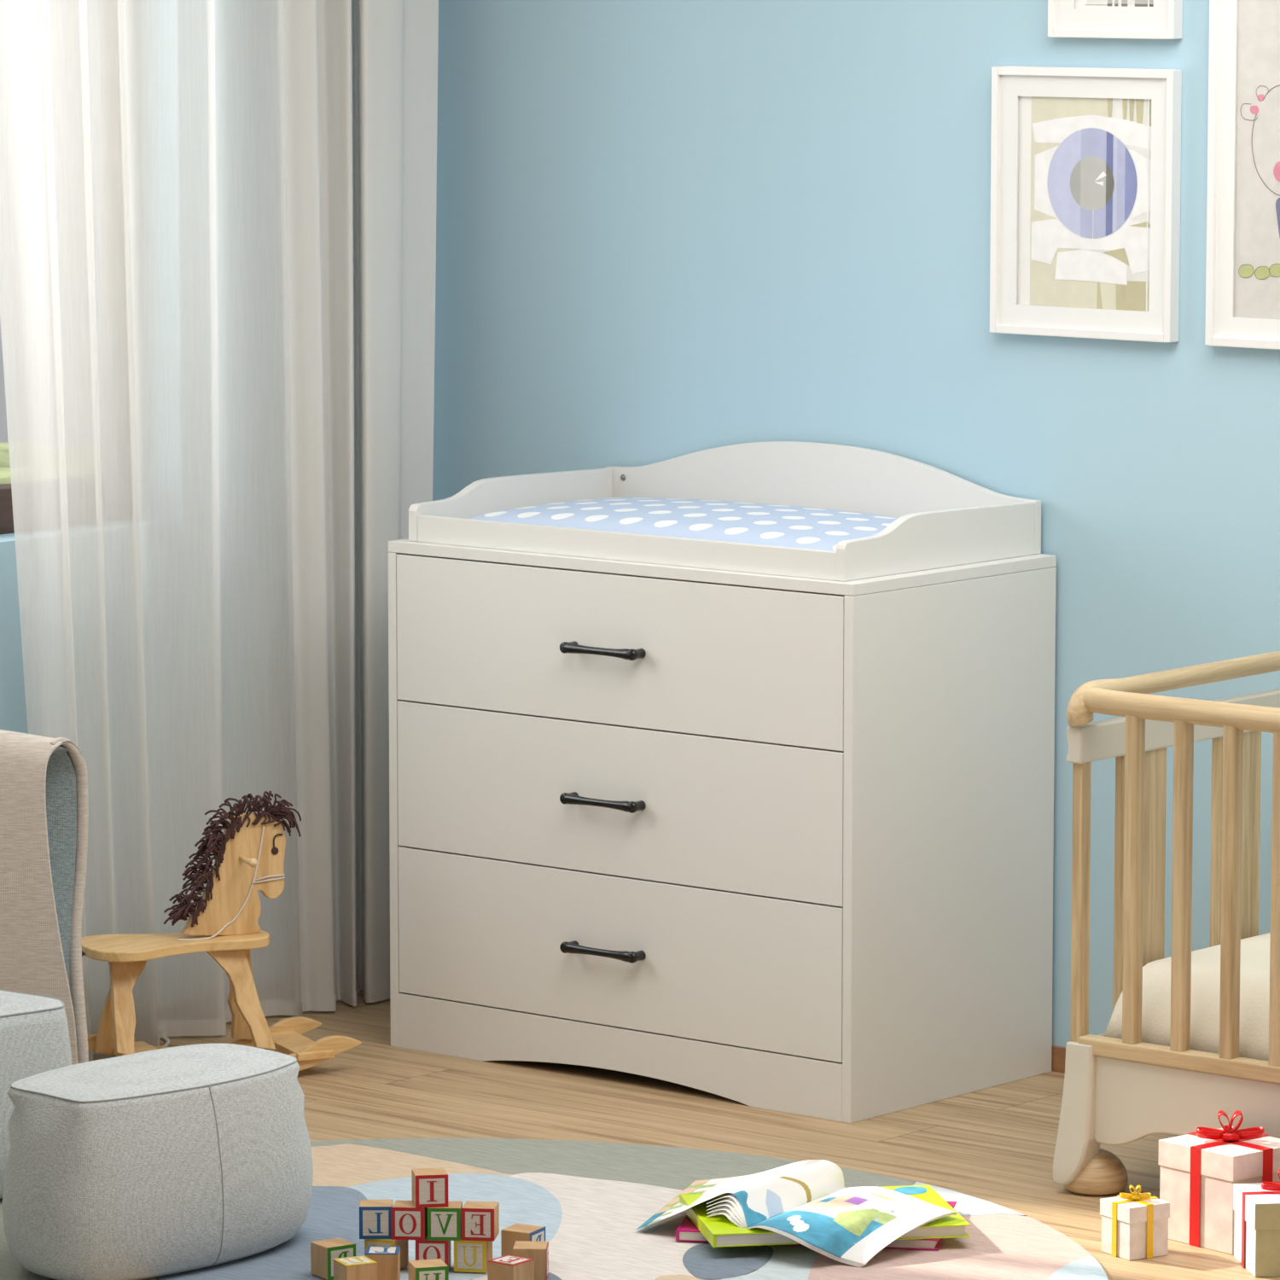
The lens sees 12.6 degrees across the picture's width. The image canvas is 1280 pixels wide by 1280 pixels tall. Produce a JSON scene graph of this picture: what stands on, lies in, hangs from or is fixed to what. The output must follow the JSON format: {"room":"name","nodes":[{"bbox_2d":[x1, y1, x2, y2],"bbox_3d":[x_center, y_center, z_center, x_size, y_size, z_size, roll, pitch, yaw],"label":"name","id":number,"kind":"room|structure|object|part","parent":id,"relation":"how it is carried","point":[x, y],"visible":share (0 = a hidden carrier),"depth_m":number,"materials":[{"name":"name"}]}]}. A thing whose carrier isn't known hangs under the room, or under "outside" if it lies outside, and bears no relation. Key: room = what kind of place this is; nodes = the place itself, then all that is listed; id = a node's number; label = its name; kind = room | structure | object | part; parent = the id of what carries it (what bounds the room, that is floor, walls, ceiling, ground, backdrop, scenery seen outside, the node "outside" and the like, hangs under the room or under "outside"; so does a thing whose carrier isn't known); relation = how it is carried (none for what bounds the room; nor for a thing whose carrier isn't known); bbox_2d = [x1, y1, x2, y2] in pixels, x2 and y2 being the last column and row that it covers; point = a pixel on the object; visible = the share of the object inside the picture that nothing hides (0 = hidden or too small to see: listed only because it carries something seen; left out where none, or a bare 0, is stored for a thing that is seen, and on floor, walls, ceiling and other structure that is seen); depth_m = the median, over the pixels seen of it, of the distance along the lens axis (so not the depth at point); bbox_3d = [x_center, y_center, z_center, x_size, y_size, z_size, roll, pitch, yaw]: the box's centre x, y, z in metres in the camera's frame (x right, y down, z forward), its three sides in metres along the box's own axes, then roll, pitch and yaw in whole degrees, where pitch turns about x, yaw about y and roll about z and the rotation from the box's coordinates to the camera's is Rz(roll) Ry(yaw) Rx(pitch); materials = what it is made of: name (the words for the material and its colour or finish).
{"room":"children's room","nodes":[
{"label":"children's room","id":0,"kind":"room"},
{"bbox_2d":[0,532,28,733],"bbox_3d":[-1.943,-0.298,6.513,0.120,2.050,4.948,6,9,40],"label":"wall","id":1,"kind":"structure","parent":0,"point":[13,708],"depth_m":7.78,"materials":[{"name":"blue paint"}]},
{"bbox_2d":[0,483,14,534],"bbox_3d":[-1.200,-0.666,7.412,0.045,1.148,1.544,6,9,40],"label":"window","id":2,"kind":"structure","parent":1,"relation":"in","point":[6,505],"depth_m":7.85,"materials":[{"name":"brown wood"}]},
{"bbox_2d":[93,989,1279,1279],"bbox_3d":[-0.283,1.268,2.446,8.400,0.050,9.600,6,9,40],"label":"floor","id":3,"kind":"structure","parent":0,"point":[996,1144],"depth_m":7.43,"materials":[{"name":"brown wood"}]},
{"bbox_2d":[0,729,88,1198],"bbox_3d":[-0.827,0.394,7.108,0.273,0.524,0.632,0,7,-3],"label":"armchair","id":4,"kind":"object","parent":3,"relation":"on","point":[44,794],"visible":0.89,"depth_m":7.32,"materials":[{"name":"grey fabric"}]},
{"bbox_2d":[0,990,72,1198],"bbox_3d":[-0.879,0.549,7.004,0.321,0.226,0.295,6,9,40],"label":"seat cushion","id":5,"kind":"object","parent":4,"relation":"on","point":[34,1034],"depth_m":6.94,"materials":[{"name":"grey fabric"}]},
{"bbox_2d":[159,1035,169,1046],"bbox_3d":[-0.670,0.557,7.906,0.041,0.006,0.164,2,7,12],"label":"cable","id":6,"kind":"object","parent":3,"relation":"on","point":[166,1039],"visible":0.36,"depth_m":7.95,"materials":[{"name":"white plastic"}]},
{"bbox_2d":[81,791,361,1070],"bbox_3d":[-0.576,0.394,7.722,0.374,0.375,0.170,-3,8,-24],"label":"rocking horse","id":7,"kind":"object","parent":3,"relation":"on","point":[248,856],"visible":0.91,"depth_m":7.71},
{"bbox_3d":[-0.692,0.484,7.733,0.071,0.147,0.051,6,9,40],"label":"leg","id":8,"kind":"part","parent":7,"relation":"part of","materials":[{"name":"brown wood"}]},
{"bbox_3d":[-0.675,0.483,7.644,0.051,0.126,0.064,-2,7,-16],"label":"leg","id":9,"kind":"part","parent":7,"relation":"part of","materials":[{"name":"brown wood"}]},
{"bbox_3d":[-0.626,0.403,7.713,0.260,0.013,0.143,-5,8,-32],"label":"seat","id":10,"kind":"part","parent":7,"relation":"part of","materials":[{"name":"brown wood"}]},
{"bbox_3d":[-0.541,0.476,7.798,0.039,0.139,0.076,2,7,16],"label":"leg","id":11,"kind":"part","parent":7,"relation":"part of","materials":[{"name":"brown wood"}]},
{"bbox_3d":[-0.536,0.477,7.713,0.106,0.134,0.043,1,7,11],"label":"leg","id":12,"kind":"part","parent":7,"relation":"part of","materials":[{"name":"brown wood"}]},
{"bbox_2d":[0,1138,1108,1279],"bbox_3d":[-0.240,0.727,6.550,1.542,0.006,1.542,6,9,40],"label":"round rug","id":13,"kind":"object","parent":3,"relation":"on","point":[591,1199],"visible":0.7,"depth_m":6.83,"materials":[{"name":"beige carpet"}]},
{"bbox_2d":[2,1043,313,1279],"bbox_3d":[-0.558,0.600,6.660,0.240,0.217,0.423,6,9,40],"label":"ottoman","id":14,"kind":"object","parent":13,"relation":"on","point":[159,1162],"visible":1,"depth_m":6.54,"materials":[{"name":"grey fabric"}]},
{"bbox_2d":[310,1237,355,1279],"bbox_3d":[-0.348,0.703,6.565,0.038,0.038,0.039,-5,9,-34],"label":"block","id":15,"kind":"object","parent":13,"relation":"on","point":[323,1253],"visible":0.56,"depth_m":6.55,"materials":[{"name":"brown wood"}]},
{"bbox_2d":[333,1255,377,1279],"bbox_3d":[-0.319,0.714,6.475,0.038,0.039,0.038,-3,8,-26],"label":"block","id":16,"kind":"object","parent":13,"relation":"on","point":[363,1267],"visible":1,"depth_m":6.46,"materials":[{"name":"brown wood"}]},
{"bbox_2d":[364,1245,400,1279],"bbox_3d":[-0.291,0.707,6.526,0.038,0.039,0.038,0,7,1],"label":"block","id":17,"kind":"object","parent":13,"relation":"on","point":[387,1259],"visible":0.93,"depth_m":6.51,"materials":[{"name":"brown wood"}]},
{"bbox_2d":[364,1239,408,1269],"bbox_3d":[-0.289,0.699,6.600,0.038,0.038,0.039,3,8,24],"label":"block","id":18,"kind":"object","parent":13,"relation":"on","point":[404,1244],"visible":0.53,"depth_m":6.59,"materials":[{"name":"brown wood"}]},
{"bbox_2d":[359,1199,392,1239],"bbox_3d":[-0.301,0.661,6.597,0.038,0.038,0.039,0,7,-1],"label":"block","id":19,"kind":"object","parent":18,"relation":"on","point":[375,1215],"visible":1,"depth_m":6.58,"materials":[{"name":"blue wood"}]},
{"bbox_2d":[408,1258,448,1279],"bbox_3d":[-0.237,0.716,6.464,0.038,0.038,0.039,-2,7,-15],"label":"block","id":20,"kind":"object","parent":13,"relation":"on","point":[436,1269],"visible":1,"depth_m":6.45,"materials":[{"name":"brown wood"}]},
{"bbox_2d":[415,1235,451,1268],"bbox_3d":[-0.236,0.699,6.597,0.038,0.038,0.039,0,7,3],"label":"block","id":21,"kind":"object","parent":13,"relation":"on","point":[425,1249],"visible":0.56,"depth_m":6.58,"materials":[{"name":"brown wood"}]},
{"bbox_2d":[391,1199,427,1240],"bbox_3d":[-0.262,0.662,6.593,0.038,0.038,0.039,1,7,6],"label":"block","id":22,"kind":"object","parent":21,"relation":"on","point":[409,1222],"visible":1,"depth_m":6.58,"materials":[{"name":"brown wood"}]},
{"bbox_2d":[427,1200,462,1240],"bbox_3d":[-0.222,0.662,6.590,0.038,0.038,0.039,0,7,2],"label":"block","id":23,"kind":"object","parent":21,"relation":"on","point":[444,1224],"visible":1,"depth_m":6.57,"materials":[{"name":"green wood"}]},
{"bbox_2d":[411,1167,448,1208],"bbox_3d":[-0.239,0.624,6.589,0.038,0.038,0.039,-1,7,-9],"label":"block","id":24,"kind":"object","parent":23,"relation":"on","point":[429,1186],"visible":1,"depth_m":6.57,"materials":[{"name":"brown wood"}]},
{"bbox_2d":[453,1237,492,1273],"bbox_3d":[-0.190,0.699,6.597,0.038,0.038,0.039,1,7,10],"label":"block","id":25,"kind":"object","parent":13,"relation":"on","point":[469,1256],"visible":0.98,"depth_m":6.58,"materials":[{"name":"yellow wood"}]},
{"bbox_2d":[461,1200,499,1241],"bbox_3d":[-0.182,0.662,6.588,0.038,0.038,0.039,1,7,7],"label":"block","id":26,"kind":"object","parent":25,"relation":"on","point":[480,1219],"visible":1,"depth_m":6.57,"materials":[{"name":"brown wood"}]},
{"bbox_2d":[487,1254,534,1279],"bbox_3d":[-0.145,0.713,6.478,0.038,0.039,0.038,5,9,37],"label":"block","id":27,"kind":"object","parent":13,"relation":"on","point":[506,1267],"visible":1,"depth_m":6.47,"materials":[{"name":"brown wood"}]},
{"bbox_2d":[500,1223,545,1256],"bbox_3d":[-0.134,0.694,6.638,0.039,0.038,0.038,4,8,27],"label":"block","id":28,"kind":"object","parent":13,"relation":"on","point":[509,1235],"visible":0.5,"depth_m":6.63,"materials":[{"name":"brown wood"}]},
{"bbox_2d":[512,1240,548,1279],"bbox_3d":[-0.123,0.704,6.554,0.039,0.038,0.038,0,7,3],"label":"block","id":29,"kind":"object","parent":13,"relation":"on","point":[538,1251],"visible":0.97,"depth_m":6.54,"materials":[{"name":"brown wood"}]},
{"bbox_2d":[636,1159,957,1267],"bbox_3d":[0.167,0.660,6.783,0.387,0.068,0.260,6,9,40],"label":"open picture book","id":30,"kind":"object","parent":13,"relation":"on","point":[809,1203],"visible":1,"depth_m":6.72,"materials":[{"name":"white paper"}]},
{"bbox_2d":[675,1201,956,1250],"bbox_3d":[0.209,0.685,6.812,0.308,0.013,0.204,1,7,9],"label":"picture book","id":31,"kind":"object","parent":13,"relation":"on","point":[687,1230],"visible":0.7,"depth_m":6.73,"materials":[{"name":"pink paper"}]},
{"bbox_2d":[679,1185,970,1247],"bbox_3d":[0.215,0.675,6.776,0.303,0.016,0.215,-1,7,-10],"label":"picture book","id":32,"kind":"object","parent":31,"relation":"on","point":[718,1230],"visible":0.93,"depth_m":6.70,"materials":[{"name":"yellow paper"}]},
{"bbox_2d":[893,1186,926,1194],"bbox_3d":[0.322,0.655,6.874,0.041,0.001,0.046,6,9,40],"label":"print","id":33,"kind":"object","parent":32,"relation":"on","point":[909,1189],"depth_m":6.88},
{"bbox_2d":[388,441,1056,1122],"bbox_3d":[0.097,0.161,7.783,0.800,0.824,0.465,6,9,40],"label":"dresser","id":34,"kind":"object","parent":3,"relation":"on","point":[766,827],"visible":1,"depth_m":7.60,"materials":[{"name":"white laminate"}]},
{"bbox_3d":[-0.196,0.199,8.052,0.014,0.681,0.439,6,9,40],"label":"panel","id":35,"kind":"part","parent":34,"relation":"part of","materials":[{"name":"white laminate"}]},
{"bbox_3d":[-0.050,0.412,7.650,0.131,0.015,0.026,6,9,40],"label":"handle","id":36,"kind":"part","parent":34,"relation":"part of","materials":[{"name":"black metal"}]},
{"bbox_3d":[-0.050,0.214,7.625,0.131,0.015,0.026,6,9,40],"label":"handle","id":37,"kind":"part","parent":34,"relation":"part of","materials":[{"name":"black metal"}]},
{"bbox_3d":[-0.050,0.014,7.601,0.131,0.015,0.026,6,9,40],"label":"handle","id":38,"kind":"part","parent":34,"relation":"part of","materials":[{"name":"black metal"}]},
{"bbox_3d":[-0.031,0.412,7.661,0.768,0.201,0.016,6,9,40],"label":"drawer","id":39,"kind":"part","parent":34,"relation":"part of","materials":[{"name":"white laminate"}]},
{"bbox_3d":[-0.031,0.212,7.636,0.768,0.199,0.016,6,9,40],"label":"drawer","id":40,"kind":"part","parent":34,"relation":"part of","materials":[{"name":"white laminate"}]},
{"bbox_3d":[-0.031,0.012,7.611,0.768,0.198,0.016,6,9,40],"label":"drawer","id":41,"kind":"part","parent":34,"relation":"part of","materials":[{"name":"white laminate"}]},
{"bbox_3d":[-0.022,-0.123,7.605,0.719,0.036,0.013,6,9,40],"label":"tray rail","id":42,"kind":"part","parent":34,"relation":"part of","materials":[{"name":"white laminate"}]},
{"bbox_2d":[470,497,899,551],"bbox_3d":[0.110,-0.151,7.760,0.716,0.052,0.393,6,9,40],"label":"changing pad","id":43,"kind":"object","parent":34,"relation":"on","point":[765,524],"visible":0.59,"depth_m":7.67,"materials":[{"name":"fabric"}]},
{"bbox_3d":[0.105,-0.116,7.758,0.800,0.015,0.439,6,9,40],"label":"panel","id":44,"kind":"part","parent":34,"relation":"part of","materials":[{"name":"white laminate"}]},
{"bbox_3d":[0.406,0.261,7.551,0.014,0.681,0.439,6,9,40],"label":"panel","id":45,"kind":"part","parent":34,"relation":"part of","materials":[{"name":"white laminate"}]},
{"bbox_2d":[1099,1185,1169,1260],"bbox_3d":[0.573,0.671,6.696,0.060,0.080,0.060,-4,8,-31],"label":"gift box","id":46,"kind":"object","parent":3,"relation":"on","point":[1135,1224],"visible":1,"depth_m":6.68,"materials":[{"name":"paper"}]},
{"bbox_3d":[0.573,0.658,6.694,0.058,0.018,0.058,-4,8,-31],"label":"lid","id":47,"kind":"part","parent":46,"relation":"part of","materials":[{"name":"cardboard"}]},
{"bbox_2d":[1052,651,1279,1195],"bbox_3d":[0.958,0.362,6.976,0.720,0.624,0.584,6,9,40],"label":"crib","id":48,"kind":"object","parent":3,"relation":"on","point":[1117,1091],"visible":0.95,"depth_m":6.94,"materials":[{"name":"brown wood"}]},
{"bbox_3d":[0.532,0.573,7.005,0.051,0.174,0.040,6,9,40],"label":"leg","id":49,"kind":"part","parent":48,"relation":"part of","materials":[{"name":"beige paint"}]},
{"bbox_3d":[0.532,0.328,6.984,0.015,0.370,0.019,6,9,40],"label":"corner post","id":50,"kind":"part","parent":48,"relation":"part of","materials":[{"name":"brown wood"}]},
{"bbox_3d":[0.698,0.052,7.146,0.029,0.051,0.562,6,9,40],"label":"rail","id":51,"kind":"part","parent":48,"relation":"part of","materials":[{"name":"brown wood"}]},
{"bbox_3d":[0.799,0.516,6.779,0.686,0.020,0.024,6,9,40],"label":"rail","id":52,"kind":"part","parent":48,"relation":"part of","materials":[{"name":"brown wood"}]},
{"bbox_3d":[0.796,0.100,6.731,0.696,0.034,0.032,6,9,40],"label":"rail","id":53,"kind":"part","parent":48,"relation":"part of","materials":[{"name":"brown wood"}]},
{"bbox_2d":[1103,932,1270,1061],"bbox_3d":[0.970,0.448,6.992,0.648,0.108,0.522,6,9,40],"label":"mattress","id":54,"kind":"object","parent":48,"relation":"on","point":[1254,965],"visible":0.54,"depth_m":6.96,"materials":[{"name":"beige fabric"}]},
{"bbox_2d":[1158,1110,1279,1254],"bbox_3d":[0.690,0.626,6.764,0.116,0.152,0.123,-6,9,-40],"label":"gift box","id":55,"kind":"object","parent":3,"relation":"on","point":[1200,1169],"visible":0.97,"depth_m":6.73,"materials":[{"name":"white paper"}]},
{"bbox_3d":[0.690,0.601,6.761,0.114,0.030,0.121,-6,9,-40],"label":"lid","id":56,"kind":"part","parent":55,"relation":"part of","materials":[{"name":"white cardboard"}]},
{"bbox_2d":[1233,1169,1279,1277],"bbox_3d":[0.742,0.663,6.631,0.103,0.112,0.108,-1,7,-8],"label":"gift box","id":57,"kind":"object","parent":3,"relation":"on","point":[1256,1207],"visible":1,"depth_m":6.59,"materials":[{"name":"white paper"}]},
{"bbox_3d":[0.742,0.648,6.630,0.101,0.030,0.106,-1,7,-8],"label":"lid","id":58,"kind":"part","parent":57,"relation":"part of","materials":[{"name":"white cardboard"}]},
{"bbox_2d":[432,0,1279,1047],"bbox_3d":[1.337,-0.366,7.051,4.450,2.050,0.100,6,9,40],"label":"wall","id":59,"kind":"structure","parent":0,"point":[666,229],"depth_m":7.85,"materials":[{"name":"blue paint"}]},
{"bbox_2d":[1051,1045,1065,1072],"bbox_3d":[0.966,0.604,7.417,3.330,0.034,0.006,6,9,40],"label":"baseboard","id":60,"kind":"structure","parent":59,"relation":"attached to","point":[1058,1054],"depth_m":7.75,"materials":[{"name":"brown wood"}]},
{"bbox_2d":[989,65,1181,342],"bbox_3d":[0.583,-0.573,7.583,0.291,0.353,0.021,6,9,40],"label":"framed picture","id":61,"kind":"object","parent":59,"relation":"attached to","point":[1085,162],"visible":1,"depth_m":7.58,"materials":[{"name":"white"}]},
{"bbox_2d":[1017,96,1151,311],"bbox_3d":[0.586,-0.574,7.586,0.243,0.303,0.010,6,9,40],"label":"print","id":62,"kind":"object","parent":61,"relation":"attached to","point":[1084,163],"depth_m":7.58,"materials":[{"name":"white paper"}]},
{"bbox_2d":[1047,0,1182,39],"bbox_3d":[0.618,-0.903,7.512,0.200,0.240,0.021,6,9,40],"label":"framed picture","id":63,"kind":"object","parent":59,"relation":"attached to","point":[1096,19],"visible":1,"depth_m":7.52,"materials":[{"name":"white"}]},
{"bbox_2d":[1075,0,1153,10],"bbox_3d":[0.622,-0.903,7.517,0.154,0.193,0.008,6,9,40],"label":"print","id":64,"kind":"object","parent":63,"relation":"attached to","point":[1079,4],"depth_m":7.52,"materials":[{"name":"white paper"}]},
{"bbox_2d":[1204,0,1279,349],"bbox_3d":[0.881,-0.651,7.321,0.378,0.573,0.021,6,9,40],"label":"framed picture","id":65,"kind":"object","parent":59,"relation":"attached to","point":[1242,267],"visible":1,"depth_m":7.42,"materials":[{"name":"white"}]},
{"bbox_2d":[1233,0,1279,319],"bbox_3d":[0.885,-0.651,7.325,0.329,0.523,0.009,6,9,40],"label":"print","id":66,"kind":"object","parent":65,"relation":"attached to","point":[1256,22],"depth_m":7.40,"materials":[{"name":"white paper"}]},
{"label":"outside","id":67,"kind":"structure","parent":0,"visible":0},
{"bbox_3d":[-2.769,0.632,11.965,7.550,0.050,15.000,6,9,40],"label":"ground","id":68,"kind":"structure","parent":67,"visible":0},
{"bbox_2d":[0,442,11,484],"bbox_3d":[-1.499,0.018,13.060,2.030,0.933,3.626,6,9,40],"label":"bush","id":69,"kind":"object","parent":68,"relation":"on","point":[5,478],"visible":0.02,"depth_m":13.19,"materials":[{"name":"green plant"}]},
{"bbox_3d":[-1.003,-1.378,7.288,0.024,0.023,2.340,6,9,40],"label":"curtain rod","id":70,"kind":"object","parent":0,"visible":0},
{"bbox_2d":[0,0,438,1061],"bbox_3d":[-0.575,-0.440,7.914,0.080,1.976,0.920,5,9,37],"label":"sheer curtain","id":71,"kind":"object","parent":70,"relation":"hanging from","point":[218,218],"visible":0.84,"depth_m":7.94,"materials":[{"name":"white fabric"}]}
]}

